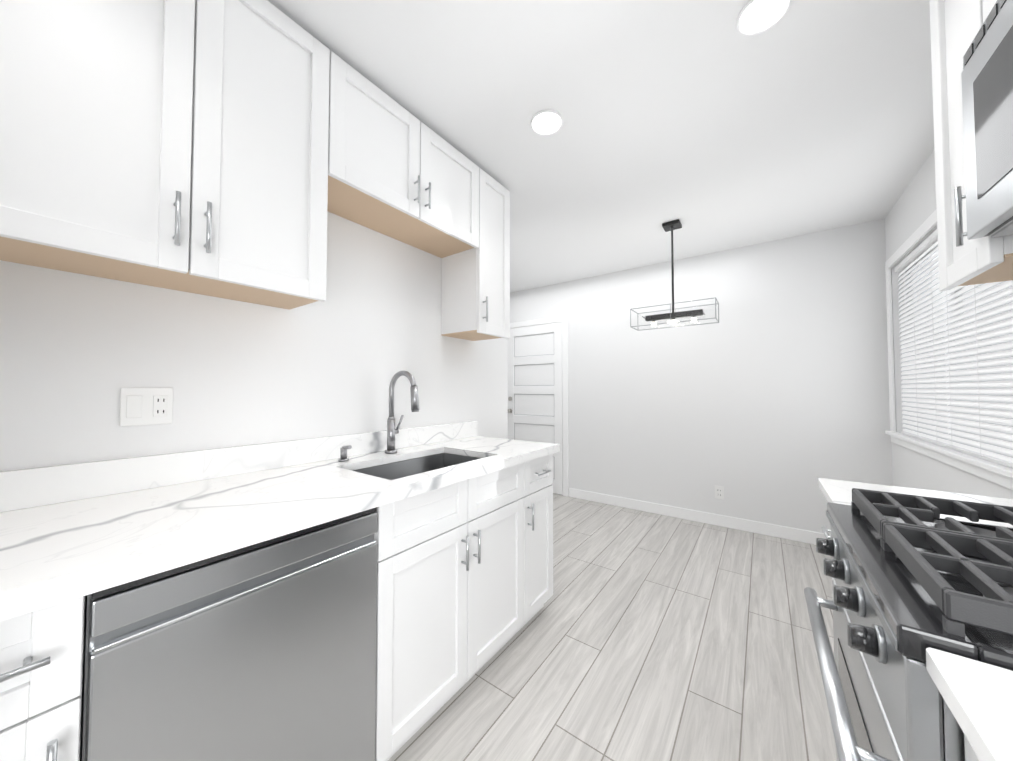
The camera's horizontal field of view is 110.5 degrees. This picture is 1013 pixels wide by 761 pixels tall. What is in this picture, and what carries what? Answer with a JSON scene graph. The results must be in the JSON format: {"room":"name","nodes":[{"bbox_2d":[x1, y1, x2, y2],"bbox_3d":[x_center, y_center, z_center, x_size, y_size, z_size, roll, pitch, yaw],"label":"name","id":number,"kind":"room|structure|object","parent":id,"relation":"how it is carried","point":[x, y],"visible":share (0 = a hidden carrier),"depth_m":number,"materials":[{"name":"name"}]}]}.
{"room":"kitchen","nodes":[
{"label":"kitchen","id":0,"kind":"room"},
{"bbox_2d":[0,211,507,471],"bbox_3d":[-0.753,0.022,1.704,0.100,2.510,2.450,-1,-2,36],"label":"wall","id":1,"kind":"structure","parent":0,"point":[78,352],"depth_m":1.29,"materials":[{"name":"white paint"}]},
{"bbox_2d":[120,388,172,425],"bbox_3d":[-1.122,0.081,1.099,0.010,0.116,0.116,-1,-2,36],"label":"outlet","id":2,"kind":"object","parent":1,"relation":"attached to","point":[145,406],"visible":1,"depth_m":1.09,"materials":[{"name":"white plastic"}]},
{"bbox_2d":[0,0,335,309],"bbox_3d":[-1.008,-0.770,1.032,0.300,0.924,0.823,-1,-2,36],"label":"upper cabinet","id":3,"kind":"object","parent":1,"relation":"attached to","point":[236,150],"depth_m":0.94,"materials":[{"name":"white wood"}]},
{"bbox_2d":[336,55,483,259],"bbox_3d":[-0.519,-0.986,1.710,0.300,0.454,0.838,-1,-2,36],"label":"upper cabinet","id":4,"kind":"object","parent":1,"relation":"attached to","point":[397,178],"depth_m":1.58,"materials":[{"name":"white wood"}]},
{"bbox_2d":[441,171,509,340],"bbox_3d":[-0.185,-0.738,2.163,0.300,0.924,0.295,-1,-2,36],"label":"upper cabinet","id":5,"kind":"object","parent":1,"relation":"attached to","point":[475,294],"depth_m":2.07,"materials":[{"name":"white wood"}]},
{"bbox_2d":[267,0,933,292],"bbox_3d":[-0.467,-1.265,1.649,4.370,0.060,5.640,-1,-2,36],"label":"ceiling","id":6,"kind":"structure","parent":0,"point":[708,126],"depth_m":1.59,"materials":[{"name":"white paint"}]},
{"bbox_2d":[530,109,562,134],"bbox_3d":[0.191,-1.228,1.676,0.156,0.012,0.156,-1,-2,36],"label":"recessed light","id":7,"kind":"object","parent":6,"relation":"in","point":[546,122],"visible":1,"depth_m":1.67,"materials":[{"name":"white paint"}]},
{"bbox_2d":[630,219,718,330],"bbox_3d":[1.274,-0.814,2.695,0.586,0.781,0.206,-1,-2,36],"label":"pendant light","id":8,"kind":"object","parent":6,"relation":"hanging from","point":[693,312],"visible":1,"depth_m":2.64,"materials":[{"name":"clear glass"}]},
{"bbox_2d":[736,0,791,35],"bbox_3d":[0.866,-1.242,1.185,0.156,0.012,0.156,-1,-2,36],"label":"recessed light","id":9,"kind":"object","parent":6,"relation":"in","point":[756,17],"visible":1,"depth_m":1.20,"materials":[{"name":"white paint"}]},
{"bbox_2d":[388,493,836,760],"bbox_3d":[-0.467,1.304,1.578,4.370,0.060,5.640,-1,-2,36],"label":"floor","id":10,"kind":"structure","parent":0,"point":[643,636],"depth_m":1.61,"materials":[{"name":"laminate"}]},
{"bbox_2d":[0,596,84,760],"bbox_3d":[-1.053,0.802,0.673,0.598,0.892,0.261,-1,-2,36],"label":"base cabinet","id":11,"kind":"object","parent":10,"relation":"on","point":[41,650],"depth_m":0.57,"materials":[{"name":"white wood"}]},
{"bbox_2d":[80,507,376,760],"bbox_3d":[-0.792,0.813,1.002,0.577,0.891,0.573,-1,-2,36],"label":"dishwasher","id":12,"kind":"object","parent":10,"relation":"on","point":[264,651],"visible":0.83,"depth_m":0.80,"materials":[{"name":"silver metal"}]},
{"bbox_2d":[374,453,535,760],"bbox_3d":[-0.378,0.828,1.601,0.598,0.892,0.875,-1,-2,36],"label":"base cabinet","id":13,"kind":"object","parent":10,"relation":"on","point":[464,581],"depth_m":1.32,"materials":[{"name":"white wood"}]},
{"bbox_2d":[0,421,559,620],"bbox_3d":[-0.536,0.314,1.372,0.628,0.142,1.978,-1,-2,36],"label":"countertop","id":14,"kind":"structure","parent":13,"relation":"on","point":[68,532],"depth_m":0.95,"materials":[{"name":"stone"}]},
{"bbox_2d":[338,445,351,460],"bbox_3d":[-0.692,0.310,1.509,0.073,0.070,0.044,-1,-2,36],"label":"soap dispenser","id":15,"kind":"object","parent":14,"relation":"on","point":[343,453],"visible":1,"depth_m":1.51,"materials":[{"name":"silver metal"}]},
{"bbox_2d":[385,370,419,453],"bbox_3d":[-0.488,0.151,1.676,0.227,0.396,0.081,-1,-2,36],"label":"faucet","id":16,"kind":"object","parent":14,"relation":"on","point":[392,431],"visible":1,"depth_m":1.70,"materials":[{"name":"silver metal"}]},
{"bbox_2d":[353,453,480,479],"bbox_3d":[-0.364,0.478,1.538,0.386,0.194,0.616,-1,-2,36],"label":"sink","id":17,"kind":"object","parent":14,"relation":"in","point":[399,469],"visible":0.02,"depth_m":1.74,"materials":[{"name":"silver metal"}]},
{"bbox_2d":[536,454,552,612],"bbox_3d":[-0.083,0.839,2.006,0.598,0.892,0.358,-1,-2,36],"label":"base cabinet","id":18,"kind":"object","parent":10,"relation":"on","point":[544,465],"depth_m":1.91,"materials":[{"name":"white wood"}]},
{"bbox_2d":[822,526,979,760],"bbox_3d":[0.957,0.798,0.528,0.612,0.893,1.224,-1,-2,36],"label":"base cabinet","id":19,"kind":"object","parent":10,"relation":"on","point":[970,754],"visible":0.08,"depth_m":0.39,"materials":[{"name":"white wood"}]},
{"bbox_2d":[818,478,1012,760],"bbox_3d":[0.962,0.285,0.542,0.604,0.130,1.260,-1,-2,36],"label":"countertop","id":20,"kind":"structure","parent":19,"relation":"on","point":[977,696],"depth_m":0.37,"materials":[{"name":"stone"}]},
{"bbox_2d":[804,488,1012,760],"bbox_3d":[0.895,0.751,0.499,0.677,0.987,0.598,-1,-2,36],"label":"gas range","id":21,"kind":"object","parent":10,"relation":"on","point":[914,576],"visible":0.96,"depth_m":0.53,"materials":[{"name":"silver metal"}]},
{"bbox_2d":[510,219,892,534],"bbox_3d":[1.204,0.081,3.823,4.270,2.510,0.100,-1,-2,36],"label":"wall","id":22,"kind":"structure","parent":0,"point":[765,399],"depth_m":3.12,"materials":[{"name":"white paint"}]},
{"bbox_2d":[508,315,568,496],"bbox_3d":[0.315,0.295,4.346,0.950,2.110,0.086,-1,-2,36],"label":"door","id":23,"kind":"structure","parent":22,"relation":"in","point":[538,382],"depth_m":4.31,"materials":[{"name":"white paint"}]},
{"bbox_2d":[569,488,830,544],"bbox_3d":[1.767,1.272,3.305,2.583,0.100,0.017,-1,-2,36],"label":"baseboard","id":24,"kind":"structure","parent":22,"relation":"attached to","point":[794,534],"depth_m":3.23,"materials":[{"name":"white paint"}]},
{"bbox_2d":[715,486,723,499],"bbox_3d":[1.935,1.019,3.196,0.070,0.116,0.007,-1,-2,36],"label":"outlet","id":25,"kind":"object","parent":22,"relation":"attached to","point":[719,492],"visible":1,"depth_m":3.19,"materials":[{"name":"white plastic"}]},
{"bbox_2d":[885,150,1012,498],"bbox_3d":[1.230,-0.016,0.317,0.100,2.510,5.540,-1,-2,36],"label":"wall","id":26,"kind":"structure","parent":0,"point":[913,209],"depth_m":2.14,"materials":[{"name":"white paint"}]},
{"bbox_2d":[885,209,1012,489],"bbox_3d":[2.308,-0.231,1.853,0.127,1.305,1.690,-1,-2,36],"label":"window","id":27,"kind":"structure","parent":26,"relation":"in","point":[999,474],"depth_m":2.02,"materials":[{"name":"white paint"}]},
{"bbox_2d":[894,229,1012,467],"bbox_3d":[2.313,-0.232,1.849,0.040,1.167,1.528,-1,-2,36],"label":"window blinds","id":28,"kind":"object","parent":27,"relation":"attached to","point":[979,360],"visible":0.75,"depth_m":1.75,"materials":[{"name":"white paint"}]},
{"bbox_2d":[929,0,1012,290],"bbox_3d":[1.099,-0.755,0.569,0.380,0.980,0.880,-1,-2,36],"label":"upper cabinet","id":29,"kind":"object","parent":26,"relation":"attached to","point":[955,27],"visible":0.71,"depth_m":0.93,"materials":[{"name":"white wood"}]},
{"bbox_2d":[961,0,1012,239],"bbox_3d":[0.992,-0.533,0.464,0.436,0.429,0.597,-1,-2,36],"label":"over-the-range microwave","id":30,"kind":"object","parent":29,"relation":"attached to","point":[987,86],"visible":0.96,"depth_m":0.71,"materials":[{"name":"silver metal"}]}
]}

